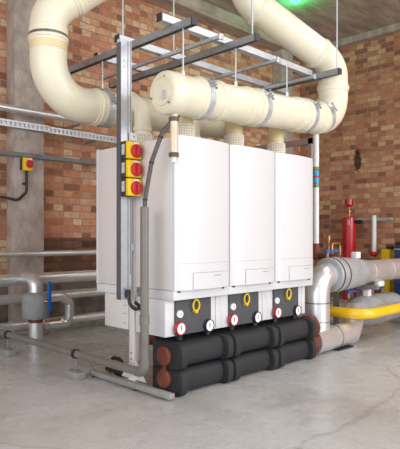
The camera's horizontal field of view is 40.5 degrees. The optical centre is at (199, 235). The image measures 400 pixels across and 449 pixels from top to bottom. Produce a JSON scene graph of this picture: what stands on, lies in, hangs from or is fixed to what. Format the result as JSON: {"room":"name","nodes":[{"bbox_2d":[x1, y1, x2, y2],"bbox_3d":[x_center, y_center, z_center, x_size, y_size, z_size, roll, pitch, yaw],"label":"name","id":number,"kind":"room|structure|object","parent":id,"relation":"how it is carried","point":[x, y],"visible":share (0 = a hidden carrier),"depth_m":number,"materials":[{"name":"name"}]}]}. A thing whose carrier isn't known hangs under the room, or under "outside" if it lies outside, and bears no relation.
{"room":"mechanical room","nodes":[
{"label":"mechanical room","id":0,"kind":"room"},
{"bbox_2d":[0,250,95,257],"bbox_3d":[-1.239,0.185,6.092,6.800,0.065,0.065,0,0,-45],"label":"pipe","id":1,"kind":"object","parent":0,"point":[57,252],"visible":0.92,"depth_m":5.68,"materials":[{"name":"metal"}]},
{"bbox_2d":[0,287,106,304],"bbox_3d":[-1.204,0.615,5.916,6.600,0.101,0.101,0,0,-45],"label":"pipe","id":2,"kind":"object","parent":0,"point":[85,292],"visible":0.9,"depth_m":5.70,"materials":[{"name":"metal"}]},
{"bbox_2d":[0,0,299,274],"bbox_3d":[-2.763,-1.125,5.247,13.050,4.250,0.200,0,0,-45],"label":"wall","id":3,"kind":"structure","parent":0,"point":[69,188],"depth_m":6.55,"materials":[{"name":"red brick"}]},
{"bbox_2d":[6,0,43,331],"bbox_3d":[-1.884,-1.045,5.843,0.335,4.090,0.200,0,0,-45],"label":"column","id":4,"kind":"structure","parent":3,"relation":"attached to","point":[25,216],"depth_m":5.75,"materials":[{"name":"concrete"}]},
{"bbox_2d":[20,157,33,170],"bbox_3d":[-1.815,-0.752,5.697,0.115,0.135,0.105,0,0,-45],"label":"switch","id":5,"kind":"object","parent":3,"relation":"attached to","point":[26,164],"visible":1,"depth_m":5.67,"materials":[{"name":"plastic"}]},
{"bbox_2d":[0,171,27,200],"bbox_3d":[-2.324,-0.524,5.442,1.146,0.322,0.173,0,0,-33],"label":"cable","id":6,"kind":"object","parent":5,"relation":"attached to","point":[26,172],"visible":1,"depth_m":5.68,"materials":[{"name":"black rubber"}]},
{"bbox_2d":[0,150,95,165],"bbox_3d":[-1.420,-0.850,6.274,6.800,0.048,0.248,0,0,-45],"label":"trunking","id":7,"kind":"object","parent":3,"relation":"attached to","point":[2,152],"visible":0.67,"depth_m":5.87,"materials":[{"name":"metal"}]},
{"bbox_2d":[0,103,96,128],"bbox_3d":[-2.519,-1.279,5.075,3.550,0.088,0.388,0,0,-45],"label":"pipe","id":8,"kind":"object","parent":3,"relation":"attached to","point":[3,107],"visible":0.73,"depth_m":5.64,"materials":[{"name":"metal"}]},
{"bbox_2d":[0,280,104,322],"bbox_3d":[-2.745,0.725,5.088,12.850,0.550,0.050,0,0,-45],"label":"baseboard","id":9,"kind":"structure","parent":3,"relation":"attached to","point":[82,305],"depth_m":6.34,"materials":[{"name":"concrete"}]},
{"bbox_2d":[0,118,115,143],"bbox_3d":[-1.415,-1.149,6.269,6.800,0.098,0.258,0,0,-45],"label":"cable tray","id":10,"kind":"object","parent":3,"relation":"attached to","point":[3,122],"visible":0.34,"depth_m":5.97,"materials":[{"name":"metal"}]},
{"bbox_2d":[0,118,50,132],"bbox_3d":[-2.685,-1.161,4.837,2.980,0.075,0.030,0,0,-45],"label":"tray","id":11,"kind":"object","parent":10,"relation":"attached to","point":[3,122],"depth_m":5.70,"materials":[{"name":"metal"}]},
{"bbox_2d":[44,238,95,271],"bbox_3d":[-0.024,0.235,7.837,5.115,0.430,0.012,0,0,-45],"label":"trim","id":12,"kind":"structure","parent":3,"relation":"attached to","point":[79,262],"depth_m":6.33,"materials":[{"name":"brown brick"}]},
{"bbox_2d":[142,0,301,61],"bbox_3d":[-2.657,-3.170,5.000,12.850,0.160,0.300,0,0,-45],"label":"trim","id":13,"kind":"structure","parent":3,"relation":"attached to","point":[207,14],"depth_m":7.81,"materials":[{"name":"concrete"}]},
{"bbox_2d":[273,49,292,154],"bbox_3d":[1.395,-1.045,9.122,0.310,4.090,0.200,0,0,-45],"label":"column","id":14,"kind":"structure","parent":3,"relation":"attached to","point":[279,73],"depth_m":9.04,"materials":[{"name":"concrete"}]},
{"bbox_2d":[0,295,399,448],"bbox_3d":[1.172,1.050,1.171,12.850,0.100,11.130,0,0,-45],"label":"floor","id":15,"kind":"structure","parent":0,"point":[349,398],"depth_m":3.24,"materials":[{"name":"concrete"}]},
{"bbox_2d":[0,330,15,356],"bbox_3d":[-1.614,0.898,4.558,0.080,0.204,0.150,0,0,-45],"label":"support","id":16,"kind":"object","parent":15,"relation":"on","point":[7,351],"visible":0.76,"depth_m":4.53,"materials":[{"name":"metal"}]},
{"bbox_2d":[0,270,95,344],"bbox_3d":[-0.976,0.669,5.688,6.600,0.662,0.400,0,0,-45],"label":"pipe","id":17,"kind":"object","parent":15,"relation":"on","point":[34,309],"visible":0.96,"depth_m":5.00,"materials":[{"name":"metal"}]},
{"bbox_2d":[44,281,50,310],"bbox_3d":[-1.391,0.548,4.965,0.056,0.265,0.036,0,0,4],"label":"valve","id":18,"kind":"object","parent":17,"relation":"attached to","point":[48,301],"visible":1,"depth_m":4.95,"materials":[{"name":"blue metal"}]},
{"bbox_2d":[44,318,63,321],"bbox_3d":[-1.387,0.809,5.167,0.202,0.042,0.041,0,0,-45],"label":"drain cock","id":19,"kind":"object","parent":17,"relation":"attached to","point":[56,319],"visible":1,"depth_m":5.16,"materials":[{"name":"gold metal"}]},
{"bbox_2d":[45,292,73,329],"bbox_3d":[-1.399,0.734,5.381,0.328,0.364,0.096,0,0,-45],"label":"pipe","id":20,"kind":"object","parent":17,"relation":"attached to","point":[68,302],"visible":0.89,"depth_m":5.38,"materials":[{"name":"metal"}]},
{"bbox_2d":[0,311,104,331],"bbox_3d":[-1.168,0.875,5.880,6.600,0.095,0.095,0,0,-45],"label":"pipe","id":21,"kind":"object","parent":15,"relation":"on","point":[92,316],"visible":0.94,"depth_m":5.55,"materials":[{"name":"metal"}]},
{"bbox_2d":[66,349,85,380],"bbox_3d":[-0.875,0.898,3.819,0.080,0.204,0.150,0,0,-45],"label":"support","id":22,"kind":"object","parent":15,"relation":"on","point":[76,374],"visible":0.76,"depth_m":3.79,"materials":[{"name":"metal"}]},
{"bbox_2d":[0,207,149,376],"bbox_3d":[-1.141,0.343,4.098,0.080,1.036,2.358,0,0,-45],"label":"pipe","id":23,"kind":"object","parent":22,"relation":"on","point":[142,369],"visible":1,"depth_m":3.27,"materials":[{"name":"grey plastic"}]},
{"bbox_2d":[139,315,149,325],"bbox_3d":[-0.336,0.508,3.280,0.062,0.063,0.062,0,0,-45],"label":"socket","id":24,"kind":"object","parent":23,"relation":"attached to","point":[144,320],"depth_m":3.25,"materials":[{"name":"grey plastic"}]},
{"bbox_2d":[142,115,179,206],"bbox_3d":[-0.234,-0.422,3.273,0.230,0.644,0.062,0,0,-4],"label":"hose","id":25,"kind":"object","parent":23,"relation":"attached to","point":[166,127],"visible":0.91,"depth_m":3.26,"materials":[{"name":"black rubber"}]},
{"bbox_2d":[105,356,123,376],"bbox_3d":[-0.610,0.933,3.908,0.060,0.134,0.200,0,0,-45],"label":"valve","id":26,"kind":"object","parent":15,"relation":"on","point":[116,372],"visible":0.56,"depth_m":3.87,"materials":[{"name":"black rubber"}]},
{"bbox_2d":[89,178,174,399],"bbox_3d":[0.059,0.210,4.138,1.588,1.580,0.900,0,0,-45],"label":"rack","id":27,"kind":"object","parent":15,"relation":"on","point":[133,381],"visible":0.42,"depth_m":3.60,"materials":[{"name":"white metal"}]},
{"bbox_2d":[96,147,115,293],"bbox_3d":[-0.444,-0.111,3.958,0.506,1.018,0.407,0,0,-45],"label":"boiler","id":28,"kind":"object","parent":27,"relation":"attached to","point":[106,158],"visible":0.3,"depth_m":3.81,"materials":[{"name":"white metal"}]},
{"bbox_2d":[28,0,225,142],"bbox_3d":[-0.291,-1.937,4.110,1.977,2.653,0.618,0,0,-45],"label":"flue pipe","id":29,"kind":"object","parent":28,"relation":"on","point":[48,40],"visible":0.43,"depth_m":3.61,"materials":[{"name":"plastic"}]},
{"bbox_2d":[28,21,68,44],"bbox_3d":[-1.015,-1.335,3.630,0.266,0.110,0.266,0,0,-45],"label":"socket","id":30,"kind":"object","parent":29,"relation":"attached to","point":[38,31],"depth_m":3.52,"materials":[{"name":"beige plastic"}]},
{"bbox_2d":[74,0,88,17],"bbox_3d":[-0.859,-1.617,3.671,0.206,0.248,0.266,0,0,-12],"label":"socket","id":31,"kind":"object","parent":29,"relation":"attached to","point":[81,7],"depth_m":3.62,"materials":[{"name":"beige plastic"}]},
{"bbox_2d":[89,88,110,125],"bbox_3d":[-0.737,-0.924,3.908,0.132,0.266,0.266,0,0,-45],"label":"socket","id":32,"kind":"object","parent":29,"relation":"attached to","point":[103,110],"depth_m":3.81,"materials":[{"name":"beige plastic"}]},
{"bbox_2d":[97,61,115,127],"bbox_3d":[-0.697,-1.030,3.924,0.056,0.480,0.308,0,0,-45],"label":"clamp","id":33,"kind":"object","parent":29,"relation":"attached to","point":[112,96],"visible":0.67,"depth_m":3.86,"materials":[{"name":"metal"}]},
{"bbox_2d":[133,125,151,131],"bbox_3d":[-0.419,-0.777,3.957,0.140,0.034,0.140,0,0,-45],"label":"socket","id":34,"kind":"object","parent":29,"relation":"attached to","point":[137,128],"depth_m":3.90,"materials":[{"name":"beige plastic"}]},
{"bbox_2d":[137,133,152,141],"bbox_3d":[-0.419,-0.679,3.957,0.144,0.117,0.143,0,0,-45],"label":"grille","id":35,"kind":"object","parent":29,"relation":"attached to","point":[141,137],"depth_m":3.90,"materials":[{"name":"plastic"}]},
{"bbox_2d":[105,293,128,329],"bbox_3d":[-0.402,0.515,3.910,0.503,0.230,0.270,0,0,-45],"label":"lower cabinet","id":36,"kind":"object","parent":27,"relation":"attached to","point":[116,311],"visible":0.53,"depth_m":3.73,"materials":[{"name":"white metal"}]},
{"bbox_2d":[116,38,134,299],"bbox_3d":[-0.485,-0.433,3.557,0.122,1.692,0.044,0,0,-45],"label":"post","id":37,"kind":"object","parent":27,"relation":"attached to","point":[124,246],"visible":0.84,"depth_m":3.52,"materials":[{"name":"metal"}]},
{"bbox_2d":[121,178,142,196],"bbox_3d":[-0.434,-0.314,3.500,0.114,0.117,0.108,0,0,-45],"label":"switch","id":38,"kind":"object","parent":37,"relation":"attached to","point":[130,187],"visible":1,"depth_m":3.47,"materials":[{"name":"plastic"}]},
{"bbox_2d":[121,159,142,177],"bbox_3d":[-0.434,-0.432,3.500,0.114,0.117,0.108,0,0,-45],"label":"switch","id":39,"kind":"object","parent":37,"relation":"attached to","point":[129,168],"visible":0.98,"depth_m":3.47,"materials":[{"name":"plastic"}]},
{"bbox_2d":[121,141,142,159],"bbox_3d":[-0.434,-0.551,3.500,0.114,0.117,0.108,0,0,-45],"label":"switch","id":40,"kind":"object","parent":37,"relation":"attached to","point":[130,150],"visible":0.99,"depth_m":3.47,"materials":[{"name":"plastic"}]},
{"bbox_2d":[125,290,139,310],"bbox_3d":[-0.429,0.418,3.532,0.100,0.136,0.083,0,0,-45],"label":"cable","id":41,"kind":"object","parent":37,"relation":"attached to","point":[127,292],"visible":0.9,"depth_m":3.51,"materials":[{"name":"black rubber"}]},
{"bbox_2d":[129,133,136,141],"bbox_3d":[-0.440,-0.647,3.554,0.051,0.055,0.024,0,0,-45],"label":"plate","id":42,"kind":"object","parent":37,"relation":"attached to","point":[132,136],"visible":0.94,"depth_m":3.54,"materials":[{"name":"plastic"}]},
{"bbox_2d":[136,296,220,339],"bbox_3d":[-0.129,0.536,3.639,0.500,0.272,0.340,0,0,-45],"label":"control panel","id":43,"kind":"object","parent":27,"relation":"attached to","point":[168,318],"visible":0.89,"depth_m":3.48,"materials":[{"name":"grey plastic"}]},
{"bbox_2d":[135,135,228,300],"bbox_3d":[-0.102,-0.111,3.616,0.506,1.018,0.431,0,0,-45],"label":"boiler","id":44,"kind":"object","parent":27,"relation":"attached to","point":[188,201],"visible":0.93,"depth_m":3.43,"materials":[{"name":"white metal"}]},
{"bbox_2d":[150,0,348,152],"bbox_3d":[0.388,-1.933,4.034,2.046,2.646,0.555,0,0,-45],"label":"flue pipe","id":45,"kind":"object","parent":44,"relation":"on","point":[171,92],"visible":0.81,"depth_m":4.02,"materials":[{"name":"plastic"}]},
{"bbox_2d":[169,114,178,162],"bbox_3d":[-0.158,-0.590,3.268,0.062,0.290,0.062,0,0,-45],"label":"tube","id":46,"kind":"object","parent":45,"relation":"hanging from","point":[174,119],"visible":0.99,"depth_m":3.25,"materials":[{"name":"beige plastic"}]},
{"bbox_2d":[178,123,194,136],"bbox_3d":[-0.107,-0.689,3.618,0.144,0.097,0.143,0,0,-45],"label":"grille","id":47,"kind":"object","parent":45,"relation":"attached to","point":[186,129],"depth_m":3.56,"materials":[{"name":"plastic"}]},
{"bbox_2d":[188,76,217,120],"bbox_3d":[0.002,-0.872,3.423,0.059,0.276,0.304,0,0,-45],"label":"clamp","id":48,"kind":"object","parent":45,"relation":"attached to","point":[213,84],"visible":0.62,"depth_m":3.35,"materials":[{"name":"metal"}]},
{"bbox_2d":[189,76,217,119],"bbox_3d":[-0.009,-0.871,3.434,0.115,0.266,0.266,0,0,-45],"label":"socket","id":49,"kind":"object","parent":45,"relation":"attached to","point":[207,95],"depth_m":3.34,"materials":[{"name":"beige plastic"}]},
{"bbox_2d":[207,80,231,121],"bbox_3d":[0.098,-0.881,3.540,0.075,0.266,0.266,0,0,-45],"label":"socket","id":50,"kind":"object","parent":45,"relation":"attached to","point":[225,110],"depth_m":3.46,"materials":[{"name":"beige plastic"}]},
{"bbox_2d":[224,134,243,145],"bbox_3d":[0.251,-0.689,3.976,0.144,0.097,0.143,0,0,-45],"label":"grille","id":51,"kind":"object","parent":45,"relation":"attached to","point":[232,139],"depth_m":3.92,"materials":[{"name":"plastic"}]},
{"bbox_2d":[236,86,258,124],"bbox_3d":[0.296,-0.899,3.738,0.065,0.266,0.266,0,0,-45],"label":"socket","id":52,"kind":"object","parent":45,"relation":"attached to","point":[253,114],"depth_m":3.66,"materials":[{"name":"beige plastic"}]},
{"bbox_2d":[247,0,271,25],"bbox_3d":[0.463,-1.772,4.236,0.154,0.253,0.266,0,0,-26],"label":"socket","id":53,"kind":"object","parent":45,"relation":"attached to","point":[262,15],"depth_m":4.15,"materials":[{"name":"beige plastic"}]},
{"bbox_2d":[247,88,274,126],"bbox_3d":[0.395,-0.905,3.837,0.135,0.266,0.266,0,0,-45],"label":"socket","id":54,"kind":"object","parent":45,"relation":"attached to","point":[264,109],"depth_m":3.74,"materials":[{"name":"beige plastic"}]},
{"bbox_2d":[249,88,274,127],"bbox_3d":[0.405,-0.907,3.826,0.059,0.276,0.304,0,0,-45],"label":"clamp","id":55,"kind":"object","parent":45,"relation":"attached to","point":[270,95],"visible":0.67,"depth_m":3.75,"materials":[{"name":"metal"}]},
{"bbox_2d":[267,142,284,152],"bbox_3d":[0.610,-0.689,4.335,0.144,0.097,0.143,0,0,-45],"label":"grille","id":56,"kind":"object","parent":45,"relation":"attached to","point":[277,147],"depth_m":4.27,"materials":[{"name":"plastic"}]},
{"bbox_2d":[285,65,287,95],"bbox_3d":[0.656,-1.169,4.098,0.024,0.242,0.024,0,0,-22],"label":"rod","id":57,"kind":"object","parent":45,"relation":"attached to","point":[286,93],"visible":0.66,"depth_m":4.09,"materials":[{"name":"metal"}]},
{"bbox_2d":[287,96,309,131],"bbox_3d":[0.720,-0.936,4.162,0.065,0.266,0.266,0,0,-45],"label":"socket","id":58,"kind":"object","parent":45,"relation":"attached to","point":[305,119],"depth_m":4.08,"materials":[{"name":"beige plastic"}]},
{"bbox_2d":[296,98,320,132],"bbox_3d":[0.812,-0.942,4.254,0.135,0.266,0.266,0,0,-45],"label":"socket","id":59,"kind":"object","parent":45,"relation":"attached to","point":[312,117],"depth_m":4.15,"materials":[{"name":"beige plastic"}]},
{"bbox_2d":[297,98,321,133],"bbox_3d":[0.822,-0.944,4.243,0.059,0.276,0.304,0,0,-45],"label":"clamp","id":60,"kind":"object","parent":45,"relation":"attached to","point":[317,105],"visible":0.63,"depth_m":4.17,"materials":[{"name":"metal"}]},
{"bbox_2d":[306,38,331,68],"bbox_3d":[0.981,-1.510,4.493,0.154,0.253,0.266,0,0,-26],"label":"socket","id":61,"kind":"object","parent":45,"relation":"attached to","point":[323,60],"depth_m":4.40,"materials":[{"name":"beige plastic"}]},
{"bbox_2d":[310,101,331,134],"bbox_3d":[0.939,-0.955,4.381,0.075,0.266,0.266,0,0,-45],"label":"socket","id":62,"kind":"object","parent":45,"relation":"attached to","point":[327,123],"depth_m":4.30,"materials":[{"name":"beige plastic"}]},
{"bbox_2d":[321,101,337,130],"bbox_3d":[1.000,-0.969,4.420,0.114,0.259,0.289,0,0,-45],"label":"clamp","id":63,"kind":"object","parent":45,"relation":"attached to","point":[334,109],"visible":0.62,"depth_m":4.34,"materials":[{"name":"metal"}]},
{"bbox_2d":[317,82,348,92],"bbox_3d":[1.119,-1.235,4.561,0.266,0.060,0.266,0,0,-45],"label":"socket","id":64,"kind":"object","parent":45,"relation":"attached to","point":[323,87],"depth_m":4.45,"materials":[{"name":"beige plastic"}]},
{"bbox_2d":[149,319,268,344],"bbox_3d":[0.112,0.690,4.120,1.400,0.096,0.096,0,0,-45],"label":"insulated pipe","id":65,"kind":"object","parent":27,"relation":"attached to","point":[151,337],"visible":0.14,"depth_m":3.63,"materials":[{"name":"black plastic"}]},
{"bbox_2d":[229,145,274,294],"bbox_3d":[0.257,-0.111,3.974,0.506,1.018,0.431,0,0,-45],"label":"boiler","id":66,"kind":"object","parent":27,"relation":"attached to","point":[251,169],"visible":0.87,"depth_m":3.78,"materials":[{"name":"white metal"}]},
{"bbox_2d":[266,286,304,321],"bbox_3d":[0.588,0.536,4.356,0.500,0.272,0.340,0,0,-45],"label":"control panel","id":67,"kind":"object","parent":27,"relation":"attached to","point":[284,302],"visible":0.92,"depth_m":4.22,"materials":[{"name":"grey plastic"}]},
{"bbox_2d":[274,153,312,288],"bbox_3d":[0.615,-0.111,4.333,0.506,1.018,0.431,0,0,-45],"label":"boiler","id":68,"kind":"object","parent":27,"relation":"attached to","point":[293,173],"visible":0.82,"depth_m":4.14,"materials":[{"name":"white metal"}]},
{"bbox_2d":[153,315,319,396],"bbox_3d":[0.344,0.829,3.978,1.632,0.342,0.278,0,0,-45],"label":"header","id":69,"kind":"object","parent":15,"relation":"on","point":[198,360],"visible":0.99,"depth_m":3.69,"materials":[{"name":"black plastic"}]},
{"bbox_2d":[221,290,265,330],"bbox_3d":[0.230,0.536,3.997,0.500,0.272,0.340,0,0,-45],"label":"control panel","id":70,"kind":"object","parent":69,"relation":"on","point":[250,307],"visible":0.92,"depth_m":3.87,"materials":[{"name":"grey plastic"}]},
{"bbox_2d":[253,138,313,268],"bbox_3d":[0.823,0.022,5.558,0.040,1.955,0.773,0,0,-45],"label":"gantry","id":71,"kind":"object","parent":15,"relation":"on","point":[309,141],"visible":0.21,"depth_m":5.35,"materials":[{"name":"grey metal"}]},
{"bbox_2d":[342,199,362,299],"bbox_3d":[2.401,0.210,8.534,0.210,1.580,0.325,0,0,-45],"label":"vessel","id":72,"kind":"object","parent":15,"relation":"on","point":[349,223],"visible":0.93,"depth_m":8.49,"materials":[{"name":"paint"}]},
{"bbox_2d":[344,199,353,206],"bbox_3d":[2.360,-0.520,8.574,0.144,0.120,0.144,0,0,-45],"label":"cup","id":73,"kind":"object","parent":72,"relation":"on","point":[348,202],"depth_m":8.52,"materials":[{"name":"red paint"}]},
{"bbox_2d":[333,284,378,323],"bbox_3d":[1.530,0.735,5.332,0.040,0.530,0.470,0,0,-45],"label":"stand","id":74,"kind":"object","parent":15,"relation":"on","point":[365,286],"visible":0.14,"depth_m":5.46,"materials":[{"name":"metal"}]},
{"bbox_2d":[317,292,399,353],"bbox_3d":[2.298,0.790,5.980,3.958,0.420,0.320,0,0,-45],"label":"pipe","id":75,"kind":"object","parent":15,"relation":"on","point":[347,331],"visible":0.76,"depth_m":4.93,"materials":[{"name":"metal"}]},
{"bbox_2d":[346,289,360,297],"bbox_3d":[1.488,0.557,5.256,0.246,0.075,0.051,0,0,-45],"label":"valve","id":76,"kind":"object","parent":75,"relation":"attached to","point":[348,292],"visible":1,"depth_m":5.18,"materials":[{"name":"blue metal"}]},
{"bbox_2d":[363,289,370,296],"bbox_3d":[1.629,0.553,5.283,0.070,0.066,0.060,0,0,-45],"label":"label tag","id":77,"kind":"object","parent":75,"relation":"on","point":[366,292],"visible":0.99,"depth_m":5.26,"materials":[{"name":"white plastic"}]},
{"bbox_2d":[330,303,399,318],"bbox_3d":[2.074,0.826,6.561,3.453,0.348,1.722,0,0,-45],"label":"gas pipe","id":78,"kind":"object","parent":15,"relation":"on","point":[342,312],"visible":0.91,"depth_m":4.91,"materials":[{"name":"yellow metal"}]},
{"bbox_2d":[356,215,392,292],"bbox_3d":[2.696,0.340,8.479,0.160,1.320,0.590,0,0,-45],"label":"pipe","id":79,"kind":"object","parent":15,"relation":"on","point":[374,218],"visible":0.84,"depth_m":8.41,"materials":[{"name":"metal"}]},
{"bbox_2d":[381,246,393,292],"bbox_3d":[2.848,0.575,8.200,0.160,0.850,0.160,0,0,-45],"label":"canister","id":80,"kind":"object","parent":15,"relation":"on","point":[388,253],"visible":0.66,"depth_m":8.14,"materials":[{"name":"yellow plastic"}]},
{"bbox_2d":[393,242,399,294],"bbox_3d":[3.004,0.542,7.860,0.372,0.915,0.372,0,0,-28],"label":"drum","id":81,"kind":"object","parent":15,"relation":"on","point":[396,282],"visible":0.59,"depth_m":7.80,"materials":[{"name":"blue plastic"}]},
{"bbox_3d":[2.329,0.728,6.131,0.040,0.545,0.470,0,0,-45],"label":"stand","id":82,"kind":"object","parent":15,"relation":"on","visible":0},
{"bbox_2d":[304,256,399,330],"bbox_3d":[2.307,0.500,5.962,3.970,0.634,0.325,0,0,-45],"label":"pipe","id":83,"kind":"object","parent":82,"relation":"on","point":[333,274],"visible":0.9,"depth_m":4.72,"materials":[{"name":"metal"}]},
{"bbox_2d":[313,134,340,259],"bbox_3d":[1.165,-0.460,5.025,0.084,1.380,0.294,0,0,-45],"label":"riser pipe","id":84,"kind":"object","parent":83,"relation":"attached to","point":[317,254],"visible":0.8,"depth_m":5.07,"materials":[{"name":"white plastic"}]},
{"bbox_2d":[324,250,339,256],"bbox_3d":[1.213,0.163,4.966,0.226,0.075,0.051,0,0,-45],"label":"valve","id":85,"kind":"object","parent":83,"relation":"attached to","point":[326,252],"visible":0.89,"depth_m":4.90,"materials":[{"name":"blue metal"}]},
{"bbox_2d":[326,235,340,254],"bbox_3d":[1.269,0.095,5.182,0.168,0.210,0.093,0,0,-45],"label":"fitting","id":86,"kind":"object","parent":83,"relation":"attached to","point":[328,237],"visible":0.91,"depth_m":5.17,"materials":[{"name":"gold metal"}]},
{"bbox_2d":[351,252,360,258],"bbox_3d":[1.476,0.181,5.131,0.080,0.062,0.060,0,0,-45],"label":"label tag","id":87,"kind":"object","parent":83,"relation":"on","point":[356,255],"visible":0.93,"depth_m":5.10,"materials":[{"name":"white plastic"}]},
{"bbox_2d":[374,280,383,286],"bbox_3d":[1.784,0.472,5.389,0.120,0.055,0.050,0,0,-45],"label":"tap","id":88,"kind":"object","parent":83,"relation":"on","point":[379,282],"depth_m":5.35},
{"bbox_2d":[203,0,399,41],"bbox_3d":[1.172,-3.325,1.312,13.050,0.150,11.330,0,0,-45],"label":"ceiling","id":89,"kind":"structure","parent":0,"point":[355,17],"depth_m":7.92,"materials":[{"name":"concrete"}]},
{"bbox_2d":[122,0,123,35],"bbox_3d":[-0.539,-2.280,3.780,0.036,1.940,0.036,0,0,-45],"label":"rod","id":90,"kind":"object","parent":89,"relation":"hanging from","point":[122,0],"visible":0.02,"depth_m":3.78,"materials":[{"name":"metal"}]},
{"bbox_2d":[68,16,196,74],"bbox_3d":[-0.571,-1.300,3.812,0.047,0.047,1.522,0,0,-45],"label":"channel","id":91,"kind":"object","parent":90,"relation":"hanging from","point":[189,22],"visible":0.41,"depth_m":3.60,"materials":[{"name":"metal"}]},
{"bbox_2d":[181,28,184,74],"bbox_3d":[-0.104,-1.130,3.338,0.024,0.298,0.024,0,0,-23],"label":"rod","id":92,"kind":"object","parent":91,"relation":"hanging from","point":[182,71],"visible":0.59,"depth_m":3.33,"materials":[{"name":"metal"}]},
{"bbox_2d":[156,12,312,76],"bbox_3d":[0.335,-1.347,3.918,1.662,0.047,0.047,0,0,-45],"label":"channel","id":93,"kind":"object","parent":91,"relation":"on","point":[161,17],"visible":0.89,"depth_m":3.88,"materials":[{"name":"metal"}]},
{"bbox_2d":[173,0,173,50],"bbox_3d":[-0.197,-2.303,4.061,0.036,1.894,0.036,0,0,-45],"label":"rod","id":94,"kind":"object","parent":89,"relation":"hanging from","point":[173,0],"visible":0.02,"depth_m":4.06,"materials":[{"name":"metal"}]},
{"bbox_2d":[114,34,287,94],"bbox_3d":[0.114,-1.347,4.372,1.932,0.047,0.047,0,0,-45],"label":"channel","id":95,"kind":"object","parent":94,"relation":"hanging from","point":[152,49],"visible":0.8,"depth_m":4.30,"materials":[{"name":"metal"}]},
{"bbox_2d":[101,33,223,79],"bbox_3d":[-0.332,-1.304,4.011,0.040,0.040,1.338,0,0,-45],"label":"rail","id":96,"kind":"object","parent":95,"relation":"attached to","point":[220,36],"visible":0.97,"depth_m":3.86,"materials":[{"name":"metal"}]},
{"bbox_2d":[209,57,280,80],"bbox_3d":[0.121,-1.304,4.478,0.040,0.040,1.318,0,0,-45],"label":"rail","id":97,"kind":"object","parent":95,"relation":"attached to","point":[278,59],"visible":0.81,"depth_m":4.21,"materials":[{"name":"metal"}]},
{"bbox_2d":[262,74,316,89],"bbox_3d":[0.494,-1.304,4.883,0.040,0.040,1.273,0,0,-45],"label":"rail","id":98,"kind":"object","parent":95,"relation":"attached to","point":[314,76],"visible":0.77,"depth_m":4.59,"materials":[{"name":"metal"}]},
{"bbox_2d":[252,0,252,33],"bbox_3d":[0.345,-2.280,3.575,0.036,1.940,0.036,0,0,-45],"label":"rod","id":99,"kind":"object","parent":89,"relation":"hanging from","point":[252,0],"visible":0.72,"depth_m":3.57,"materials":[{"name":"metal"}]},
{"bbox_2d":[109,33,259,88],"bbox_3d":[-0.196,-1.300,4.116,0.047,0.047,1.622,0,0,-45],"label":"channel","id":100,"kind":"object","parent":99,"relation":"hanging from","point":[253,38],"visible":1,"depth_m":3.91,"materials":[{"name":"metal"}]},
{"bbox_2d":[94,52,155,76],"bbox_3d":[-0.139,-1.347,4.703,1.822,0.047,0.047,0,0,-45],"label":"channel","id":101,"kind":"object","parent":100,"relation":"on","point":[111,61],"visible":0.2,"depth_m":4.20,"materials":[{"name":"metal"}]},
{"bbox_2d":[234,48,237,85],"bbox_3d":[0.242,-1.145,3.685,0.024,0.267,0.024,0,0,-23],"label":"rod","id":102,"kind":"object","parent":100,"relation":"hanging from","point":[235,82],"visible":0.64,"depth_m":3.68,"materials":[{"name":"metal"}]},
{"bbox_2d":[336,0,337,67],"bbox_3d":[1.102,-2.291,4.360,0.036,1.919,0.036,0,0,-45],"label":"rod","id":103,"kind":"object","parent":89,"relation":"hanging from","point":[336,0],"visible":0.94,"depth_m":4.36,"materials":[{"name":"metal"}]},
{"bbox_2d":[259,68,341,91],"bbox_3d":[0.562,-1.320,4.899,0.047,0.047,1.587,0,0,-45],"label":"channel","id":104,"kind":"object","parent":103,"relation":"hanging from","point":[337,71],"visible":0.41,"depth_m":4.46,"materials":[{"name":"metal"}]},
{"bbox_2d":[300,32,399,295],"bbox_3d":[5.786,-1.125,5.785,0.200,4.250,11.130,0,0,-45],"label":"wall","id":105,"kind":"structure","parent":0,"point":[359,159],"depth_m":8.77,"materials":[{"name":"red brick"}]},
{"bbox_2d":[331,23,399,47],"bbox_3d":[5.786,-3.200,5.573,0.100,0.100,10.830,0,0,-45],"label":"trim","id":106,"kind":"structure","parent":105,"relation":"attached to","point":[394,28],"depth_m":8.62,"materials":[{"name":"concrete"}]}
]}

